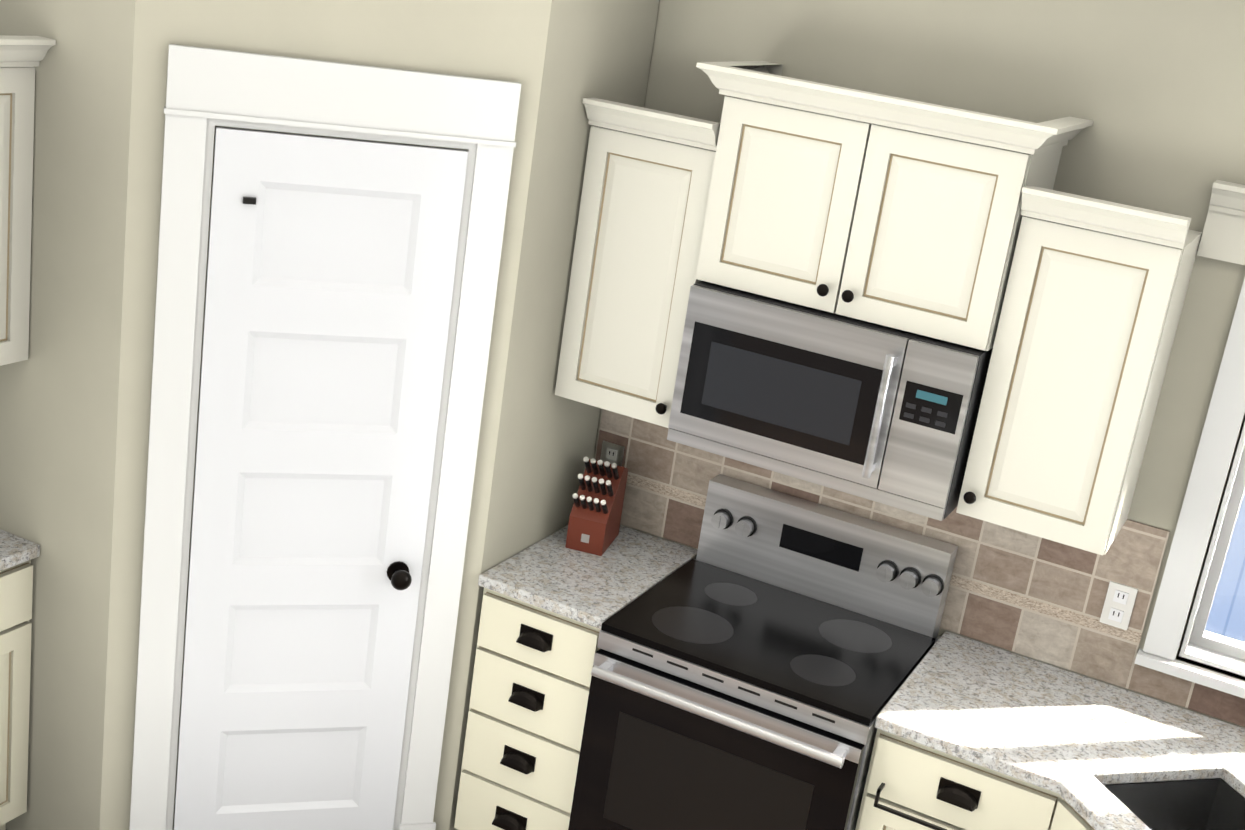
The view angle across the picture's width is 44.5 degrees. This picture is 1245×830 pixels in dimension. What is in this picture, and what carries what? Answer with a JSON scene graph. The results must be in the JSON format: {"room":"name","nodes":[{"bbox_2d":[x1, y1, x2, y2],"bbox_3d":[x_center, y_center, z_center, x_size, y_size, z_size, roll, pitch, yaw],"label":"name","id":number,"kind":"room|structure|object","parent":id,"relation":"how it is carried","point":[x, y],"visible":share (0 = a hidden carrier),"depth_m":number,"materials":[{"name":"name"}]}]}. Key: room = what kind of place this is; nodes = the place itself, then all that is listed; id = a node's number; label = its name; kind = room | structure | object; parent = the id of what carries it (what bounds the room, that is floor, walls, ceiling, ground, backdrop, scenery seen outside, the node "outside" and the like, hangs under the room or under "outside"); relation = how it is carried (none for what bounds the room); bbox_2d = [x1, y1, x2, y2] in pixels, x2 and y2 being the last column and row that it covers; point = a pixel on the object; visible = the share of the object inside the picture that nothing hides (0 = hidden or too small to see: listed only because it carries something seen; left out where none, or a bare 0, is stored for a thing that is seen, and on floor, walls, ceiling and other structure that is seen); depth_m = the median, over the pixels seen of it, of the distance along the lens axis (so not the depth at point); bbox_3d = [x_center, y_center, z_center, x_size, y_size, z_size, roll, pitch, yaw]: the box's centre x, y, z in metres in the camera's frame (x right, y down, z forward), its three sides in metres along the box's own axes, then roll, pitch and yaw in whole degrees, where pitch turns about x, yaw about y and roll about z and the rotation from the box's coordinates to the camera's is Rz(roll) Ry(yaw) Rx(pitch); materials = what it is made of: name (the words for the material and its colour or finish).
{"room":"kitchen","nodes":[
{"label":"kitchen","id":0,"kind":"room"},
{"bbox_2d":[0,0,658,829],"bbox_3d":[-1.030,-0.217,4.311,1.580,2.780,1.300,16,19,23],"label":"wall","id":1,"kind":"structure","parent":0,"point":[74,410],"depth_m":3.83,"materials":[{"name":"paint"}]},
{"bbox_2d":[0,35,55,365],"bbox_3d":[-1.829,-0.508,3.492,0.663,0.800,0.710,16,19,23],"label":"upper cabinet","id":2,"kind":"object","parent":1,"relation":"attached to","point":[21,57],"visible":1,"depth_m":3.63,"materials":[{"name":"beige wood"}]},
{"bbox_2d":[173,126,467,829],"bbox_3d":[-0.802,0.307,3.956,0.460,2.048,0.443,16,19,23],"label":"pantry door","id":3,"kind":"structure","parent":1,"relation":"in","point":[331,265],"depth_m":3.90,"materials":[{"name":"white wood"}]},
{"bbox_2d":[129,44,520,829],"bbox_3d":[-0.796,0.227,3.934,0.840,2.237,0.033,2,19,-19],"label":"door frame","id":4,"kind":"structure","parent":1,"relation":"attached to","point":[211,88],"depth_m":3.78,"materials":[{"name":"white wood"}]},
{"bbox_2d":[593,0,1244,727],"bbox_3d":[-0.846,-1.308,4.792,7.960,4.600,0.160,16,19,23],"label":"wall","id":5,"kind":"structure","parent":0,"point":[1153,90],"depth_m":3.83,"materials":[{"name":"paint"}]},
{"bbox_2d":[555,98,719,427],"bbox_3d":[0.095,-0.427,4.186,0.373,0.830,0.408,16,19,23],"label":"upper cabinet","id":6,"kind":"object","parent":5,"relation":"attached to","point":[644,200],"visible":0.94,"depth_m":4.06,"materials":[{"name":"beige wood"}]},
{"bbox_2d":[696,61,1093,350],"bbox_3d":[0.639,-0.542,3.857,0.897,0.550,0.438,16,19,23],"label":"upper cabinet","id":7,"kind":"object","parent":5,"relation":"attached to","point":[903,214],"visible":0.98,"depth_m":3.70,"materials":[{"name":"beige wood"}]},
{"bbox_2d":[667,281,992,520],"bbox_3d":[0.561,-0.074,3.989,0.762,0.425,0.459,16,19,23],"label":"over-the-range microwave","id":8,"kind":"object","parent":7,"relation":"attached to","point":[882,414],"visible":0.96,"depth_m":3.81,"materials":[{"name":"grey metal"}]},
{"bbox_2d":[595,409,1244,726],"bbox_3d":[1.116,0.437,4.096,2.700,0.453,0.009,16,19,23],"label":"tile backsplash","id":9,"kind":"structure","parent":5,"relation":"attached to","point":[1031,596],"depth_m":4.12,"materials":[{"name":"tile"}]},
{"bbox_2d":[600,441,624,465],"bbox_3d":[-0.035,0.143,4.613,0.072,0.118,0.009,16,19,23],"label":"electrical outlet","id":10,"kind":"object","parent":9,"relation":"attached to","point":[611,453],"visible":0.52,"depth_m":4.60,"materials":[{"name":"grey plastic"}]},
{"bbox_2d":[1100,581,1137,629],"bbox_3d":[1.304,0.502,4.003,0.072,0.118,0.009,16,19,23],"label":"electrical outlet","id":11,"kind":"object","parent":9,"relation":"attached to","point":[1119,602],"visible":1,"depth_m":4.00,"materials":[{"name":"white plastic"}]},
{"bbox_2d":[956,185,1201,554],"bbox_3d":[1.116,-0.127,3.727,0.370,0.830,0.408,16,19,23],"label":"upper cabinet","id":12,"kind":"object","parent":5,"relation":"attached to","point":[1094,299],"visible":1,"depth_m":3.60,"materials":[{"name":"beige wood"}]},
{"bbox_2d":[1134,180,1244,698],"bbox_3d":[1.864,0.163,3.674,1.135,1.255,0.213,16,19,23],"label":"window","id":13,"kind":"structure","parent":5,"relation":"in","point":[1208,476],"depth_m":3.88,"materials":[{"name":"white wood"}]},
{"bbox_3d":[-3.266,1.920,1.398,8.050,0.120,9.770,16,19,23],"label":"floor","id":14,"kind":"structure","parent":0,"visible":0},
{"bbox_2d":[0,560,32,829],"bbox_3d":[-2.012,0.779,3.899,0.685,0.875,0.710,16,19,23],"label":"base cabinet","id":15,"kind":"object","parent":14,"relation":"on","point":[16,585],"visible":0.98,"depth_m":4.01,"materials":[{"name":"beige wood"}]},
{"bbox_2d":[0,529,39,570],"bbox_3d":[-1.959,0.341,3.765,0.657,0.032,0.710,16,19,23],"label":"countertop","id":16,"kind":"structure","parent":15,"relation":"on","point":[15,550],"depth_m":3.91,"materials":[{"name":"stone"}]},
{"bbox_2d":[454,587,600,829],"bbox_3d":[-0.148,0.871,4.482,0.382,0.875,0.660,16,19,23],"label":"drawers","id":17,"kind":"object","parent":14,"relation":"on","point":[532,675],"visible":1,"depth_m":4.19,"materials":[{"name":"beige wood"}]},
{"bbox_2d":[478,525,697,628],"bbox_3d":[-0.081,0.435,4.349,0.391,0.032,0.628,16,19,23],"label":"countertop","id":18,"kind":"structure","parent":17,"relation":"on","point":[551,573],"depth_m":4.25,"materials":[{"name":"stone"}]},
{"bbox_2d":[565,457,627,555],"bbox_3d":[-0.073,0.248,4.436,0.110,0.270,0.217,12,18,12],"label":"knife block","id":19,"kind":"object","parent":18,"relation":"on","point":[595,518],"visible":1,"depth_m":4.39,"materials":[{"name":"brown wood"}]},
{"bbox_2d":[568,474,957,829],"bbox_3d":[0.354,0.892,4.170,0.745,1.165,0.735,16,19,23],"label":"range","id":20,"kind":"object","parent":14,"relation":"on","point":[757,661],"visible":1,"depth_m":3.99,"materials":[{"name":"silver metal"}]},
{"bbox_2d":[855,729,1061,829],"bbox_3d":[0.890,1.177,4.011,0.458,0.875,0.668,16,19,23],"label":"base cabinet","id":21,"kind":"object","parent":14,"relation":"on","point":[910,785],"visible":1,"depth_m":3.67,"materials":[{"name":"beige wood"}]},
{"bbox_2d":[1050,798,1094,829],"bbox_3d":[1.091,1.412,3.373,0.148,0.875,0.707,2,19,-19],"label":"base cabinet","id":22,"kind":"object","parent":14,"relation":"on","point":[1067,816],"visible":0.62,"depth_m":3.51,"materials":[{"name":"beige wood"}]},
{"bbox_3d":[-0.221,1.655,1.995,1.512,0.878,0.658,16,19,23],"label":"base cabinet","id":23,"kind":"object","parent":14,"relation":"on","visible":0},
{"bbox_2d":[874,631,1244,829],"bbox_3d":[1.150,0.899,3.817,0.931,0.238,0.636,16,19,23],"label":"countertop","id":24,"kind":"structure","parent":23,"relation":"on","point":[1096,754],"depth_m":3.76,"materials":[{"name":"stone"}]},
{"bbox_2d":[1060,775,1244,829],"bbox_3d":[1.375,1.099,3.354,0.827,0.204,0.827,16,19,23],"label":"sink","id":25,"kind":"object","parent":24,"relation":"in","point":[1166,802],"depth_m":3.68,"materials":[{"name":"black metal"}]},
{"label":"outside","id":26,"kind":"structure","parent":0,"visible":0},
{"bbox_3d":[0.431,2.173,3.543,9.000,0.050,8.720,16,19,23],"label":"ground","id":27,"kind":"structure","parent":26,"visible":0},
{"bbox_2d":[1205,490,1244,641],"bbox_3d":[1.047,1.357,3.053,8.050,1.960,8.770,16,19,23],"label":"fence","id":28,"kind":"object","parent":27,"relation":"on","point":[1237,547],"depth_m":7.01,"materials":[{"name":"white"}]}
]}

